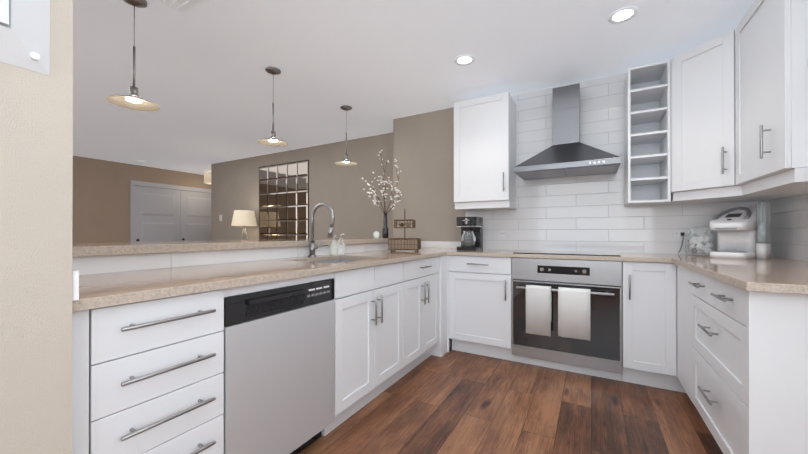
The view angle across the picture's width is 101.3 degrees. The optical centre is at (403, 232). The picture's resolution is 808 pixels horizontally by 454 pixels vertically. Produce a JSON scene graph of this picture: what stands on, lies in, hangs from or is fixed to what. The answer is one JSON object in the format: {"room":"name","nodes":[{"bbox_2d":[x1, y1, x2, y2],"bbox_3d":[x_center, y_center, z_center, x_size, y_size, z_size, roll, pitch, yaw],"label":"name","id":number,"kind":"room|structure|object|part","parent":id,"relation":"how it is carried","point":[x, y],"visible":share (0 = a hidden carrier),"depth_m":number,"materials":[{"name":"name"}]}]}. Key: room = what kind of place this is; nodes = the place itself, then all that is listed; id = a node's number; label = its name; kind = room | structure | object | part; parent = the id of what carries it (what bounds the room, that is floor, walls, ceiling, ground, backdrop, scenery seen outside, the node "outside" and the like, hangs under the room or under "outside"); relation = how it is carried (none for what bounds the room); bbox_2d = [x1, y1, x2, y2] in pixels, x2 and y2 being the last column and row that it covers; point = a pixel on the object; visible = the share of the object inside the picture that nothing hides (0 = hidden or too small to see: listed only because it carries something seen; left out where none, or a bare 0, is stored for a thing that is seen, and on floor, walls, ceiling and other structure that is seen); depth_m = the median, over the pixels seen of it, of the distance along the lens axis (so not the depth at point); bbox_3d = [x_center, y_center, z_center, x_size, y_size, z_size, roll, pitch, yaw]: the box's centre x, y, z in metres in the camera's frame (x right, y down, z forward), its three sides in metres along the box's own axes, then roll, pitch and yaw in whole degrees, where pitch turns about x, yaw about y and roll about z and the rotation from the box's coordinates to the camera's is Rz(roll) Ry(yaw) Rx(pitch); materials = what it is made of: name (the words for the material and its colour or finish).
{"room":"kitchen","nodes":[
{"label":"kitchen","id":0,"kind":"room"},
{"bbox_2d":[0,0,72,453],"bbox_3d":[-1.540,-0.147,-0.266,0.185,2.450,2.600,0,0,29],"label":"wall","id":1,"kind":"structure","parent":0,"point":[36,161],"depth_m":0.77,"materials":[{"name":"beige paint"}]},
{"bbox_2d":[0,0,49,75],"bbox_3d":[-0.993,-0.705,0.465,0.048,0.669,0.709,0,0,29],"label":"breaker panel","id":2,"kind":"object","parent":1,"relation":"attached to","point":[24,34],"visible":1,"depth_m":0.74,"materials":[{"name":"white paint"}]},
{"bbox_2d":[72,156,210,242],"bbox_3d":[-6.161,-0.133,5.565,0.200,2.450,8.600,0,0,29],"label":"wall","id":3,"kind":"structure","parent":0,"point":[101,201],"depth_m":6.30,"materials":[{"name":"beige paint"}]},
{"bbox_2d":[130,180,210,241],"bbox_3d":[-4.989,0.034,7.395,0.035,2.125,1.840,0,0,29],"label":"sliding closet doors","id":4,"kind":"structure","parent":3,"relation":"in","point":[159,213],"depth_m":7.18,"materials":[{"name":"grey paint"}]},
{"bbox_2d":[211,132,392,240],"bbox_3d":[-1.850,-0.133,5.550,4.519,2.450,0.120,0,0,29],"label":"wall","id":5,"kind":"structure","parent":0,"point":[343,194],"depth_m":5.09,"materials":[{"name":"beige paint"}]},
{"bbox_2d":[259,160,308,239],"bbox_3d":[-2.049,-0.317,5.583,1.204,1.676,0.018,0,0,29],"label":"mirror","id":6,"kind":"object","parent":5,"relation":"attached to","point":[283,200],"visible":0.77,"depth_m":5.55,"materials":[{"name":"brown mirror"}]},
{"bbox_2d":[73,0,754,174],"bbox_3d":[-2.100,-1.413,3.271,9.530,0.100,8.600,0,0,29],"label":"ceiling","id":7,"kind":"structure","parent":0,"point":[209,86],"depth_m":2.62,"materials":[{"name":"white paint"}]},
{"bbox_2d":[106,0,159,111],"bbox_3d":[-1.582,-1.058,1.943,0.244,0.616,0.244,0,0,29],"label":"pendant light","id":8,"kind":"object","parent":7,"relation":"hanging from","point":[132,100],"visible":0.98,"depth_m":1.94,"materials":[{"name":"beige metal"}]},
{"bbox_2d":[159,0,203,12],"bbox_3d":[-1.304,-1.359,1.815,0.350,0.016,0.350,0,0,29],"label":"ceiling vent","id":9,"kind":"object","parent":7,"relation":"in","point":[182,6],"visible":1,"depth_m":1.97,"materials":[{"name":"white"}]},
{"bbox_2d":[204,172,210,183],"bbox_3d":[-4.261,-1.218,7.423,0.380,0.270,0.380,0,0,29],"label":"light","id":10,"kind":"object","parent":7,"relation":"attached to","point":[207,177],"visible":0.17,"depth_m":7.24,"materials":[{"name":"fabric"}]},
{"bbox_2d":[257,66,287,146],"bbox_3d":[-1.102,-1.056,2.791,0.244,0.616,0.244,0,0,29],"label":"pendant light","id":11,"kind":"object","parent":7,"relation":"hanging from","point":[273,141],"visible":1,"depth_m":2.79,"materials":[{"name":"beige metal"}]},
{"bbox_2d":[335,105,356,165],"bbox_3d":[-0.632,-1.054,3.622,0.244,0.616,0.244,0,0,29],"label":"pendant light","id":12,"kind":"object","parent":7,"relation":"hanging from","point":[345,162],"visible":1,"depth_m":3.62,"materials":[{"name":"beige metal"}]},
{"bbox_2d":[454,55,474,65],"bbox_3d":[0.479,-1.362,2.627,0.160,0.006,0.160,0,0,29],"label":"recessed light","id":13,"kind":"object","parent":7,"relation":"in","point":[462,60],"visible":1,"depth_m":2.63,"materials":[{"name":"white plastic"}]},
{"bbox_2d":[608,6,637,23],"bbox_3d":[1.376,-1.363,2.085,0.160,0.006,0.160,0,0,29],"label":"recessed light","id":14,"kind":"object","parent":7,"relation":"in","point":[622,15],"visible":1,"depth_m":2.08,"materials":[{"name":"white plastic"}]},
{"bbox_2d":[393,107,464,241],"bbox_3d":[1.383,-0.139,3.210,3.410,2.450,0.120,0,0,29],"label":"wall","id":15,"kind":"structure","parent":0,"point":[423,149],"depth_m":3.78,"materials":[{"name":"beige paint"}]},
{"bbox_2d":[454,92,515,210],"bbox_3d":[0.789,-0.743,3.244,0.525,1.040,0.390,0,0,29],"label":"upper cabinet","id":16,"kind":"object","parent":15,"relation":"attached to","point":[484,151],"visible":1,"depth_m":3.11,"materials":[{"name":"white wood"}]},
{"bbox_2d":[465,73,767,253],"bbox_3d":[1.656,-0.579,2.983,2.292,1.570,0.008,0,0,29],"label":"wall tile","id":17,"kind":"structure","parent":15,"relation":"attached to","point":[585,213],"depth_m":2.98,"materials":[{"name":"white tile"}]},
{"bbox_2d":[499,231,505,236],"bbox_3d":[0.995,0.019,3.346,0.070,0.065,0.008,0,0,29],"label":"electrical outlet","id":18,"kind":"object","parent":17,"relation":"attached to","point":[502,233],"visible":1,"depth_m":3.35,"materials":[{"name":"white plastic"}]},
{"bbox_2d":[514,83,620,179],"bbox_3d":[1.390,-0.889,2.850,0.767,0.771,0.484,0,0,29],"label":"range hood","id":19,"kind":"object","parent":17,"relation":"attached to","point":[568,153],"visible":1,"depth_m":2.83,"materials":[{"name":"silver metal"}]},
{"bbox_2d":[624,60,670,205],"bbox_3d":[1.923,-0.744,2.637,0.262,1.042,0.330,0,0,29],"label":"open shelf cabinet","id":20,"kind":"object","parent":17,"relation":"attached to","point":[647,134],"visible":1,"depth_m":2.62,"materials":[{"name":"white wood"}]},
{"bbox_2d":[674,230,684,252],"bbox_3d":[2.198,0.077,2.640,0.070,0.183,0.052,0,0,29],"label":"electrical outlet","id":21,"kind":"object","parent":17,"relation":"attached to","point":[679,233],"visible":1,"depth_m":2.65,"materials":[{"name":"white plastic"}]},
{"bbox_2d":[663,29,807,204],"bbox_3d":[2.238,-0.746,2.303,0.609,1.040,0.601,0,0,29],"label":"upper cabinet","id":22,"kind":"object","parent":15,"relation":"attached to","point":[703,168],"visible":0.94,"depth_m":2.23,"materials":[{"name":"white wood"}]},
{"bbox_2d":[298,346,722,453],"bbox_3d":[-2.100,1.137,3.265,9.530,0.100,8.600,0,0,29],"label":"floor","id":23,"kind":"structure","parent":0,"point":[451,401],"depth_m":1.95,"materials":[{"name":"brown wood"}]},
{"bbox_2d":[72,310,88,453],"bbox_3d":[-1.109,0.642,1.008,0.610,0.878,0.043,0,0,29],"label":"panel","id":24,"kind":"object","parent":23,"relation":"on","point":[80,382],"depth_m":0.86,"materials":[{"name":"white wood"}]},
{"bbox_2d":[72,261,91,300],"bbox_3d":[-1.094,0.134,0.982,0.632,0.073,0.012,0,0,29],"label":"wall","id":25,"kind":"structure","parent":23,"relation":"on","point":[88,265],"depth_m":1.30,"materials":[{"name":"white"}]},
{"bbox_2d":[89,289,223,453],"bbox_3d":[-0.989,0.643,1.179,0.650,0.878,0.368,0,0,29],"label":"drawer stack","id":26,"kind":"object","parent":23,"relation":"on","point":[156,376],"visible":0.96,"depth_m":1.01,"materials":[{"name":"white wood"}]},
{"bbox_2d":[72,242,388,273],"bbox_3d":[-0.758,0.593,2.567,0.315,0.984,3.104,0,0,29],"label":"wall","id":27,"kind":"structure","parent":23,"relation":"on","point":[132,262],"depth_m":1.72,"materials":[{"name":"white"}]},
{"bbox_2d":[72,237,416,256],"bbox_3d":[-0.841,0.080,2.615,0.565,0.040,3.102,0,0,29],"label":"bar ledge","id":28,"kind":"object","parent":27,"relation":"on","point":[98,249],"visible":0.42,"depth_m":1.72,"materials":[{"name":"beige stone"}]},
{"bbox_2d":[373,231,379,237],"bbox_3d":[-0.283,0.026,3.422,0.068,0.070,0.030,0,0,4],"label":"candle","id":29,"kind":"object","parent":28,"relation":"on","point":[376,234],"visible":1,"depth_m":3.41,"materials":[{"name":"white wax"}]},
{"bbox_2d":[361,150,401,237],"bbox_3d":[-0.247,-0.427,3.662,0.574,0.978,0.127,0,0,29],"label":"vase","id":30,"kind":"object","parent":28,"relation":"on","point":[385,231],"visible":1,"depth_m":3.60,"materials":[{"name":"black"}]},
{"bbox_2d":[223,272,334,453],"bbox_3d":[-0.763,0.644,1.607,0.621,0.878,0.594,0,0,29],"label":"dishwasher","id":31,"kind":"object","parent":23,"relation":"on","point":[279,371],"depth_m":1.41,"materials":[{"name":"silver metal"}]},
{"bbox_3d":[-0.773,0.222,1.614,0.598,0.034,0.594,0,0,29],"label":"base cabinet dishwasher strip","id":32,"kind":"part","parent":31,"relation":"part of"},
{"bbox_2d":[322,262,402,435],"bbox_3d":[-0.428,0.645,2.170,0.650,0.878,0.712,0,0,29],"label":"base cabinet","id":33,"kind":"object","parent":23,"relation":"on","point":[368,333],"visible":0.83,"depth_m":1.97,"materials":[{"name":"white wood"}]},
{"bbox_2d":[72,248,447,311],"bbox_3d":[-0.346,0.291,2.330,0.635,0.234,3.095,0,0,29],"label":"countertop","id":34,"kind":"structure","parent":33,"relation":"on","point":[117,288],"depth_m":1.33,"materials":[{"name":"beige stone"}]},
{"bbox_2d":[308,203,334,256],"bbox_3d":[-0.545,-0.014,2.327,0.230,0.377,0.150,0,0,29],"label":"faucet","id":35,"kind":"object","parent":34,"relation":"on","point":[313,247],"visible":1,"depth_m":2.31,"materials":[{"name":"silver metal"}]},
{"bbox_2d":[330,235,337,254],"bbox_3d":[-0.528,0.100,2.516,0.065,0.149,0.058,0,0,29],"label":"soap dispenser","id":36,"kind":"object","parent":34,"relation":"on","point":[333,248],"visible":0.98,"depth_m":2.50,"materials":[{"name":"white"}]},
{"bbox_2d":[337,233,344,254],"bbox_3d":[-0.489,0.092,2.585,0.065,0.164,0.058,0,0,29],"label":"soap dispenser","id":37,"kind":"object","parent":34,"relation":"on","point":[341,234],"visible":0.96,"depth_m":2.59,"materials":[{"name":"clear glass"}]},
{"bbox_2d":[388,209,420,251],"bbox_3d":[0.007,-0.024,3.063,0.278,0.400,0.188,0,0,11],"label":"stand","id":38,"kind":"object","parent":34,"relation":"on","point":[404,243],"visible":1,"depth_m":2.99,"materials":[{"name":"brown metal"}]},
{"bbox_2d":[394,256,438,382],"bbox_3d":[-0.098,0.646,2.755,0.650,0.878,0.628,0,0,29],"label":"base cabinet","id":39,"kind":"object","parent":23,"relation":"on","point":[420,281],"visible":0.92,"depth_m":2.56,"materials":[{"name":"white wood"}]},
{"bbox_2d":[421,241,460,247],"bbox_3d":[0.404,0.141,3.686,0.579,0.073,0.013,0,0,29],"label":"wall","id":40,"kind":"structure","parent":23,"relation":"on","point":[424,244],"depth_m":3.69,"materials":[{"name":"white"}]},
{"bbox_2d":[431,255,451,356],"bbox_3d":[0.241,0.648,3.349,0.634,0.878,0.738,0,0,29],"label":"cabinet filler","id":41,"kind":"object","parent":23,"relation":"on","point":[442,346],"visible":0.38,"depth_m":2.92,"materials":[{"name":"white wood"}]},
{"bbox_2d":[449,255,512,360],"bbox_3d":[0.782,0.647,3.103,0.548,0.878,0.645,0,0,29],"label":"base cabinet","id":42,"kind":"object","parent":23,"relation":"on","point":[480,305],"visible":0.96,"depth_m":2.86,"materials":[{"name":"white wood"}]},
{"bbox_2d":[512,257,621,380],"bbox_3d":[1.343,0.647,2.763,0.762,0.876,0.673,0,0,29],"label":"oven","id":43,"kind":"object","parent":23,"relation":"on","point":[599,354],"visible":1,"depth_m":2.50,"materials":[{"name":"silver metal"}]},
{"bbox_2d":[526,285,551,336],"bbox_3d":[1.039,0.600,2.562,0.181,0.371,0.068,0,0,29],"label":"towel","id":44,"kind":"object","parent":43,"relation":"hanging from","point":[538,310],"visible":0.96,"depth_m":2.54,"materials":[{"name":"white fabric"}]},
{"bbox_2d":[558,287,589,340],"bbox_3d":[1.253,0.594,2.441,0.211,0.361,0.068,0,0,29],"label":"towel","id":45,"kind":"object","parent":43,"relation":"hanging from","point":[574,313],"visible":0.98,"depth_m":2.42,"materials":[{"name":"white fabric"}]},
{"bbox_2d":[622,261,685,392],"bbox_3d":[2.078,0.645,2.370,0.901,0.878,0.645,0,0,29],"label":"base cabinet","id":46,"kind":"object","parent":23,"relation":"on","point":[649,323],"visible":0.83,"depth_m":2.28,"materials":[{"name":"white wood"}]},
{"bbox_2d":[448,248,793,262],"bbox_3d":[1.528,0.190,2.688,2.226,0.030,0.628,0,0,29],"label":"countertop","id":47,"kind":"structure","parent":46,"relation":"on","point":[634,257],"depth_m":2.57,"materials":[{"name":"beige stone"}]},
{"bbox_2d":[456,217,482,249],"bbox_3d":[0.666,0.014,3.320,0.218,0.325,0.229,0,0,29],"label":"coffee maker","id":48,"kind":"object","parent":47,"relation":"on","point":[471,233],"visible":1,"depth_m":3.27,"materials":[{"name":"black plastic"}]},
{"bbox_2d":[513,250,620,255],"bbox_3d":[1.361,0.172,2.796,0.750,0.006,0.520,0,0,29],"label":"cooktop","id":49,"kind":"object","parent":47,"relation":"in","point":[596,253],"visible":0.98,"depth_m":2.73,"materials":[{"name":"black glass"}]},
{"bbox_2d":[685,223,715,255],"bbox_3d":[2.230,0.051,2.495,0.174,0.246,0.174,0,0,29],"label":"jar","id":50,"kind":"object","parent":47,"relation":"on","point":[697,245],"visible":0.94,"depth_m":2.47,"materials":[{"name":"white"}]},
{"bbox_2d":[710,201,770,258],"bbox_3d":[2.270,-0.014,2.246,0.321,0.375,0.299,0,0,29],"label":"brewer","id":51,"kind":"object","parent":47,"relation":"on","point":[743,232],"visible":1,"depth_m":2.19,"materials":[{"name":"white plastic"}]},
{"bbox_2d":[668,256,807,294],"bbox_3d":[1.757,0.187,1.499,0.656,0.030,1.201,0,0,29],"label":"countertop","id":52,"kind":"structure","parent":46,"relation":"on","point":[778,275],"depth_m":1.45,"materials":[{"name":"beige stone"}]},
{"bbox_2d":[677,265,693,402],"bbox_3d":[1.759,0.645,2.006,0.100,0.878,0.380,0,0,29],"label":"filler panel","id":53,"kind":"object","parent":23,"relation":"on","point":[684,333],"visible":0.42,"depth_m":2.02,"materials":[{"name":"white wood"}]},
{"bbox_2d":[688,270,807,453],"bbox_3d":[1.687,0.643,1.376,0.674,0.878,0.785,0,0,29],"label":"base cabinet","id":54,"kind":"object","parent":23,"relation":"on","point":[719,352],"depth_m":1.18,"materials":[{"name":"white wood"}]},
{"bbox_3d":[1.515,0.642,1.036,0.638,0.878,0.022,0,0,29],"label":"base cabinet end panel","id":55,"kind":"part","parent":54,"relation":"part of","materials":[{"name":"white wood"}]},
{"bbox_3d":[-2.712,0.712,5.668,1.200,0.760,0.400,0,0,29],"label":"console table","id":56,"kind":"object","parent":23,"relation":"on","visible":0},
{"bbox_2d":[231,210,256,239],"bbox_3d":[-2.734,-0.020,5.671,0.400,0.691,0.400,0,0,29],"label":"table lamp","id":57,"kind":"object","parent":56,"relation":"on","point":[243,218],"visible":0.9,"depth_m":5.53,"materials":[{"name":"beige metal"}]},
{"bbox_3d":[1.296,-0.147,-0.202,0.200,2.450,5.905,0,0,29],"label":"wall","id":58,"kind":"structure","parent":0,"visible":0},
{"bbox_2d":[735,0,807,194],"bbox_3d":[2.039,-0.747,1.720,0.381,1.040,0.609,0,0,29],"label":"upper cabinet","id":59,"kind":"object","parent":58,"relation":"attached to","point":[771,96],"visible":1,"depth_m":1.66,"materials":[{"name":"white wood"}]},
{"bbox_2d":[768,194,807,260],"bbox_3d":[2.040,-0.583,1.326,0.008,1.570,2.496,0,0,29],"label":"wall tile","id":60,"kind":"structure","parent":58,"relation":"attached to","point":[789,227],"depth_m":2.14,"materials":[{"name":"white tile"}]}
]}

